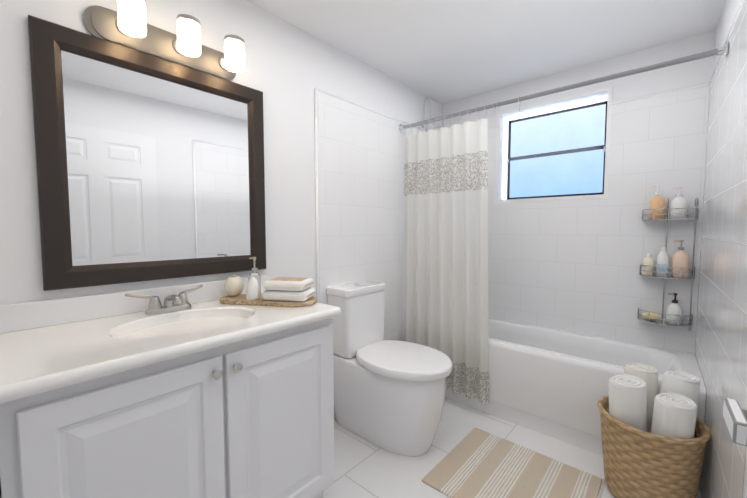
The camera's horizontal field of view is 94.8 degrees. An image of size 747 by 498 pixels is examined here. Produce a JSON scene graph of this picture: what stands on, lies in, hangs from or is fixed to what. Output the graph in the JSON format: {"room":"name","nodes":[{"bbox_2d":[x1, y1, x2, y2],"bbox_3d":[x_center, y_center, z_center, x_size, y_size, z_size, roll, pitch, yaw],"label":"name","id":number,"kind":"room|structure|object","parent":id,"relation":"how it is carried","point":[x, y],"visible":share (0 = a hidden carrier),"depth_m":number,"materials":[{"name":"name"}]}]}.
{"room":"bathroom","nodes":[
{"label":"bathroom","id":0,"kind":"room"},
{"bbox_2d":[0,0,441,497],"bbox_3d":[-0.744,-0.040,1.724,0.120,2.370,4.310,3,5,41],"label":"wall","id":1,"kind":"structure","parent":0,"point":[289,67],"depth_m":1.75,"materials":[{"name":"white paint"}]},
{"bbox_2d":[28,15,265,290],"bbox_3d":[-0.851,-0.330,1.468,0.030,0.910,0.848,3,5,41],"label":"mirror","id":2,"kind":"object","parent":1,"relation":"attached to","point":[149,167],"visible":0.98,"depth_m":1.37,"materials":[{"name":"brown wood"}]},
{"bbox_2d":[83,0,244,80],"bbox_3d":[-0.796,-0.864,1.393,0.168,0.169,0.570,3,5,41],"label":"sconce","id":3,"kind":"object","parent":1,"relation":"attached to","point":[126,25],"visible":1,"depth_m":1.36,"materials":[{"name":"silver metal"}]},
{"bbox_2d":[314,87,426,419],"bbox_3d":[0.140,0.051,2.631,0.022,2.080,1.471,3,5,41],"label":"wall tile","id":4,"kind":"structure","parent":1,"relation":"attached to","point":[359,186],"depth_m":2.33,"materials":[{"name":"white tile"}]},
{"bbox_2d":[399,42,727,134],"bbox_3d":[0.870,-0.878,2.063,1.756,0.097,0.060,3,5,41],"label":"curtain rod","id":5,"kind":"object","parent":4,"relation":"attached to","point":[722,50],"visible":0.98,"depth_m":1.85,"materials":[{"name":"grey metal"}]},
{"bbox_2d":[403,119,488,403],"bbox_3d":[0.490,0.081,2.441,0.710,1.853,0.075,3,5,41],"label":"shower curtain","id":6,"kind":"object","parent":5,"relation":"hanging from","point":[445,300],"visible":0.92,"depth_m":2.40,"materials":[{"name":"fabric"}]},
{"bbox_2d":[423,97,440,129],"bbox_3d":[0.492,-1.122,2.831,0.155,0.280,0.078,3,5,41],"label":"shower","id":7,"kind":"object","parent":1,"relation":"attached to","point":[435,127],"visible":0.65,"depth_m":2.85,"materials":[{"name":"silver metal"}]},
{"bbox_2d":[246,0,724,103],"bbox_3d":[0.084,-1.209,0.921,2.328,0.060,4.310,3,5,41],"label":"ceiling","id":8,"kind":"structure","parent":0,"point":[443,51],"depth_m":1.97,"materials":[{"name":"white paint"}]},
{"bbox_2d":[323,398,700,497],"bbox_3d":[0.084,1.217,1.067,2.328,0.060,4.310,3,5,41],"label":"floor","id":9,"kind":"structure","parent":0,"point":[363,468],"depth_m":1.87,"materials":[{"name":"tile"}]},
{"bbox_2d":[0,275,340,497],"bbox_3d":[-0.680,0.671,1.304,0.580,1.000,0.998,3,5,41],"label":"bathroom vanity","id":10,"kind":"object","parent":9,"relation":"on","point":[196,390],"visible":0.98,"depth_m":1.09,"materials":[{"name":"white paint"}]},
{"bbox_2d":[219,257,316,306],"bbox_3d":[-0.481,0.141,1.573,0.450,0.204,0.168,1,4,11],"label":"tray","id":11,"kind":"object","parent":10,"relation":"on","point":[289,292],"visible":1,"depth_m":1.51,"materials":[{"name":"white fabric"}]},
{"bbox_2d":[326,280,452,456],"bbox_3d":[0.113,0.679,2.071,0.758,0.894,0.460,3,5,41],"label":"toilet","id":12,"kind":"object","parent":9,"relation":"on","point":[389,395],"visible":0.96,"depth_m":1.95,"materials":[{"name":"white ceramic"}]},
{"bbox_2d":[422,427,601,497],"bbox_3d":[0.686,1.143,1.698,0.670,0.010,0.600,3,5,41],"label":"rug","id":13,"kind":"object","parent":9,"relation":"on","point":[475,462],"visible":1,"depth_m":1.73,"materials":[{"name":"beige fabric"}]},
{"bbox_2d":[402,317,705,490],"bbox_3d":[1.084,0.856,2.410,1.755,0.500,0.596,3,5,41],"label":"bathtub","id":14,"kind":"object","parent":9,"relation":"on","point":[551,382],"visible":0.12,"depth_m":2.11,"materials":[{"name":"white ceramic"}]},
{"bbox_2d":[598,363,710,497],"bbox_3d":[1.265,0.855,1.577,0.402,0.577,0.402,3,5,41],"label":"basket","id":15,"kind":"object","parent":9,"relation":"on","point":[654,442],"visible":1,"depth_m":1.48,"materials":[{"name":"wicker"}]},
{"bbox_2d":[442,30,715,127],"bbox_3d":[1.371,-0.094,2.622,1.858,2.370,0.160,3,5,41],"label":"wall","id":16,"kind":"structure","parent":0,"point":[685,74],"depth_m":2.23,"materials":[{"name":"white paint"}]},
{"bbox_2d":[495,86,612,202],"bbox_3d":[1.330,-0.728,2.588,0.770,0.730,0.139,3,5,41],"label":"window unit","id":17,"kind":"structure","parent":16,"relation":"in","point":[559,151],"depth_m":2.59,"materials":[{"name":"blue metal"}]},
{"bbox_2d":[488,83,709,353],"bbox_3d":[1.277,0.052,2.599,1.734,2.080,0.022,3,5,41],"label":"wall tile","id":18,"kind":"structure","parent":16,"relation":"attached to","point":[571,265],"depth_m":2.27,"materials":[{"name":"white tile"}]},
{"bbox_2d":[637,185,698,331],"bbox_3d":[1.770,0.054,2.071,0.261,0.881,0.125,3,5,41],"label":"caddy shelf","id":19,"kind":"object","parent":16,"relation":"attached to","point":[678,208],"visible":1,"depth_m":2.05,"materials":[{"name":"grey metal"}]},
{"bbox_2d":[713,0,740,72],"bbox_3d":[0.769,0.034,0.485,0.298,2.370,4.451,3,5,41],"label":"wall","id":20,"kind":"structure","parent":0,"point":[728,14],"depth_m":1.67,"materials":[{"name":"white paint"}]},
{"bbox_2d":[695,0,746,497],"bbox_3d":[1.470,0.121,1.457,0.080,2.080,1.472,3,5,41],"label":"wall tile","id":21,"kind":"structure","parent":20,"relation":"attached to","point":[721,342],"depth_m":1.32,"materials":[{"name":"white tile"}]},
{"bbox_2d":[723,398,746,446],"bbox_3d":[0.509,0.208,0.360,0.139,2.022,0.832,3,5,41],"label":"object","id":22,"kind":"structure","parent":21,"relation":"attached to","point":[735,415],"depth_m":0.61,"materials":[{"name":"white metal"}]}
]}

